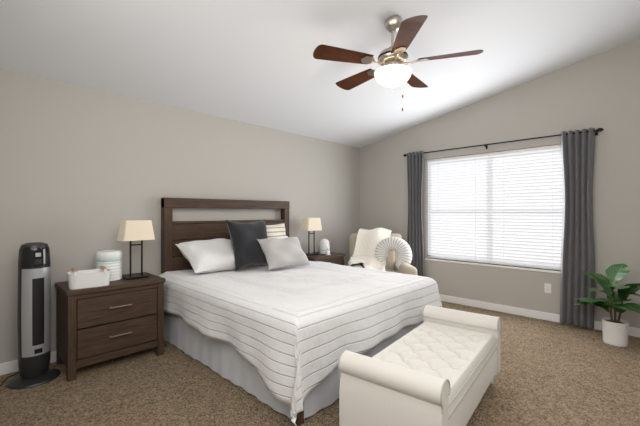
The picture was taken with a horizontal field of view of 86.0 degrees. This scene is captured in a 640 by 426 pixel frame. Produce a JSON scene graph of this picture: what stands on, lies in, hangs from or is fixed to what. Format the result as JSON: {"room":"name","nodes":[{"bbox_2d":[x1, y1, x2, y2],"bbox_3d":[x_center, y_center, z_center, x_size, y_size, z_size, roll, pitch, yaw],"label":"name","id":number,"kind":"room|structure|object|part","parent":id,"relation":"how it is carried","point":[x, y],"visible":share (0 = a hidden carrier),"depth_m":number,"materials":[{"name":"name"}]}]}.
{"room":"bedroom","nodes":[
{"label":"bedroom","id":0,"kind":"room"},
{"bbox_2d":[0,68,359,363],"bbox_3d":[-1.171,0.030,4.294,0.150,2.540,5.550,0,0,44],"label":"wall","id":1,"kind":"structure","parent":0,"point":[84,171],"depth_m":3.40,"materials":[{"name":"grey paint"}]},
{"bbox_2d":[0,351,55,375],"bbox_3d":[-1.112,1.252,4.237,0.014,0.095,5.250,0,0,44],"label":"baseboard","id":2,"kind":"structure","parent":1,"relation":"attached to","point":[8,367],"depth_m":2.79,"materials":[{"name":"white wood"}]},
{"bbox_2d":[0,301,639,425],"bbox_3d":[0.519,1.350,2.661,4.850,0.100,5.550,0,0,44],"label":"floor","id":3,"kind":"structure","parent":0,"point":[550,373],"depth_m":2.50,"materials":[{"name":"carpet"}]},
{"bbox_2d":[0,242,60,389],"bbox_3d":[-2.448,0.765,2.531,0.483,1.070,0.830,0,0,36],"label":"tower fan","id":4,"kind":"object","parent":3,"relation":"on","point":[34,309],"visible":1,"depth_m":2.61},
{"bbox_3d":[-2.542,1.274,2.476,0.306,0.045,0.678,0,0,44],"label":"cord","id":5,"kind":"part","parent":4,"relation":"part of","materials":[{"name":"black plastic"}]},
{"bbox_2d":[55,272,165,381],"bbox_3d":[-1.847,0.950,3.048,0.516,0.700,0.744,0,0,44],"label":"nightstand","id":6,"kind":"object","parent":3,"relation":"on","point":[116,319],"visible":0.98,"depth_m":2.86,"materials":[{"name":"brown wood"}]},
{"bbox_2d":[67,266,110,289],"bbox_3d":[-1.894,0.526,2.815,0.294,0.146,0.202,0,0,-40],"label":"basket","id":7,"kind":"object","parent":6,"relation":"on","point":[83,279],"visible":1,"depth_m":2.75,"materials":[{"name":"white plastic"}]},
{"bbox_2d":[96,250,121,280],"bbox_3d":[-1.893,0.467,3.079,0.204,0.264,0.204,0,0,44],"label":"humidifier","id":8,"kind":"object","parent":6,"relation":"on","point":[111,260],"visible":0.81,"depth_m":3.01,"materials":[{"name":"white plastic"}]},
{"bbox_2d":[117,220,154,279],"bbox_3d":[-1.696,0.334,3.167,0.165,0.530,0.275,0,0,40],"label":"lamp","id":9,"kind":"object","parent":6,"relation":"on","point":[134,230],"visible":1,"depth_m":3.12,"materials":[{"name":"beige fabric"}]},
{"bbox_2d":[159,197,441,425],"bbox_3d":[-0.271,0.569,3.432,2.298,1.462,1.990,0,0,44],"label":"bed","id":10,"kind":"object","parent":3,"relation":"on","point":[267,312],"visible":0.98,"depth_m":2.77,"materials":[{"name":"white fabric"}]},
{"bbox_2d":[305,252,344,264],"bbox_3d":[-0.006,0.950,4.983,0.476,0.700,0.644,0,0,44],"label":"nightstand","id":11,"kind":"object","parent":3,"relation":"on","point":[335,258],"visible":0.23,"depth_m":4.86,"materials":[{"name":"brown wood"}]},
{"bbox_2d":[301,218,321,255],"bbox_3d":[-0.121,0.334,4.913,0.275,0.530,0.165,0,0,-43],"label":"lamp","id":12,"kind":"object","parent":11,"relation":"on","point":[311,224],"visible":0.92,"depth_m":4.86,"materials":[{"name":"beige fabric"}]},
{"bbox_2d":[319,239,329,253],"bbox_3d":[0.067,0.490,5.079,0.157,0.218,0.157,0,0,44],"label":"diffuser","id":13,"kind":"object","parent":11,"relation":"on","point":[324,243],"visible":0.85,"depth_m":5.02,"materials":[{"name":"white plastic"}]},
{"bbox_2d":[326,245,330,254],"bbox_3d":[0.114,0.528,4.894,0.076,0.144,0.072,0,0,44],"label":"figurine","id":14,"kind":"object","parent":11,"relation":"on","point":[328,251],"visible":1,"depth_m":4.88,"materials":[{"name":"white ceramic"}]},
{"bbox_2d":[348,227,416,274],"bbox_3d":[0.844,0.763,4.933,0.930,1.075,1.022,0,0,0],"label":"armchair","id":15,"kind":"object","parent":3,"relation":"on","point":[381,248],"visible":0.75,"depth_m":4.99,"materials":[{"name":"beige fabric"}]},
{"bbox_2d":[348,227,392,274],"bbox_3d":[0.759,0.609,4.981,0.760,0.766,0.928,0,0,0],"label":"throw","id":16,"kind":"object","parent":15,"relation":"on","point":[373,248],"depth_m":5.05,"materials":[{"name":"white fabric"}]},
{"bbox_2d":[374,236,412,271],"bbox_3d":[1.053,0.586,4.953,0.513,0.476,0.330,0,0,0],"label":"pillow","id":17,"kind":"object","parent":15,"relation":"on","point":[390,253],"depth_m":4.94,"materials":[{"name":"white fabric"}]},
{"bbox_2d":[338,304,501,425],"bbox_3d":[0.752,1.045,2.290,0.581,0.511,1.376,0,0,38],"label":"bench","id":18,"kind":"object","parent":3,"relation":"on","point":[440,366],"visible":1,"depth_m":1.92,"materials":[{"name":"fabric"}]},
{"bbox_2d":[574,264,639,346],"bbox_3d":[2.904,0.907,3.429,0.624,0.786,0.636,0,0,44],"label":"plant","id":19,"kind":"object","parent":3,"relation":"on","point":[615,330],"visible":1,"depth_m":3.40,"materials":[{"name":"green plant"}]},
{"bbox_2d":[0,0,639,147],"bbox_3d":[0.519,-1.636,2.661,4.850,1.008,5.550,0,0,44],"label":"ceiling","id":20,"kind":"structure","parent":0,"point":[255,62],"depth_m":3.07,"materials":[{"name":"white paint"}]},
{"bbox_2d":[313,15,483,110],"bbox_3d":[0.597,-1.214,2.840,1.288,0.732,1.284,0,0,44],"label":"fan","id":21,"kind":"object","parent":20,"relation":"hanging from","point":[393,71],"visible":1,"depth_m":2.71,"materials":[{"name":"brown wood"}]},
{"bbox_2d":[360,38,639,327],"bbox_3d":[2.395,-0.371,4.603,4.550,3.343,0.150,0,0,44],"label":"wall","id":22,"kind":"structure","parent":0,"point":[600,90],"depth_m":4.20,"materials":[{"name":"grey paint"}]},
{"bbox_2d":[425,156,560,273],"bbox_3d":[2.317,-0.051,4.670,1.835,1.538,0.162,0,0,44],"label":"window","id":23,"kind":"structure","parent":22,"relation":"in","point":[502,266],"depth_m":4.62,"materials":[{"name":"white plastic"}]},
{"bbox_2d":[427,144,563,269],"bbox_3d":[2.304,-0.066,4.657,1.795,1.504,0.040,0,0,44],"label":"window blinds","id":24,"kind":"object","parent":23,"relation":"attached to","point":[526,199],"visible":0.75,"depth_m":4.57,"materials":[{"name":"white plastic"}]},
{"bbox_2d":[403,128,603,328],"bbox_3d":[2.210,0.170,4.592,2.460,2.220,0.122,0,0,44],"label":"curtains","id":25,"kind":"object","parent":22,"relation":"attached to","point":[578,244],"visible":0.83,"depth_m":3.92,"materials":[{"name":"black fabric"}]},
{"bbox_2d":[439,294,639,337],"bbox_3d":[2.343,1.252,4.540,4.536,0.095,0.014,0,0,44],"label":"baseboard","id":26,"kind":"structure","parent":22,"relation":"attached to","point":[633,331],"depth_m":4.38,"materials":[{"name":"white wood"}]},
{"bbox_2d":[544,283,550,292],"bbox_3d":[2.753,0.910,4.146,0.070,0.114,0.009,0,0,44],"label":"electrical outlet","id":27,"kind":"object","parent":22,"relation":"attached to","point":[547,288],"visible":1,"depth_m":4.15,"materials":[{"name":"white plastic"}]}
]}

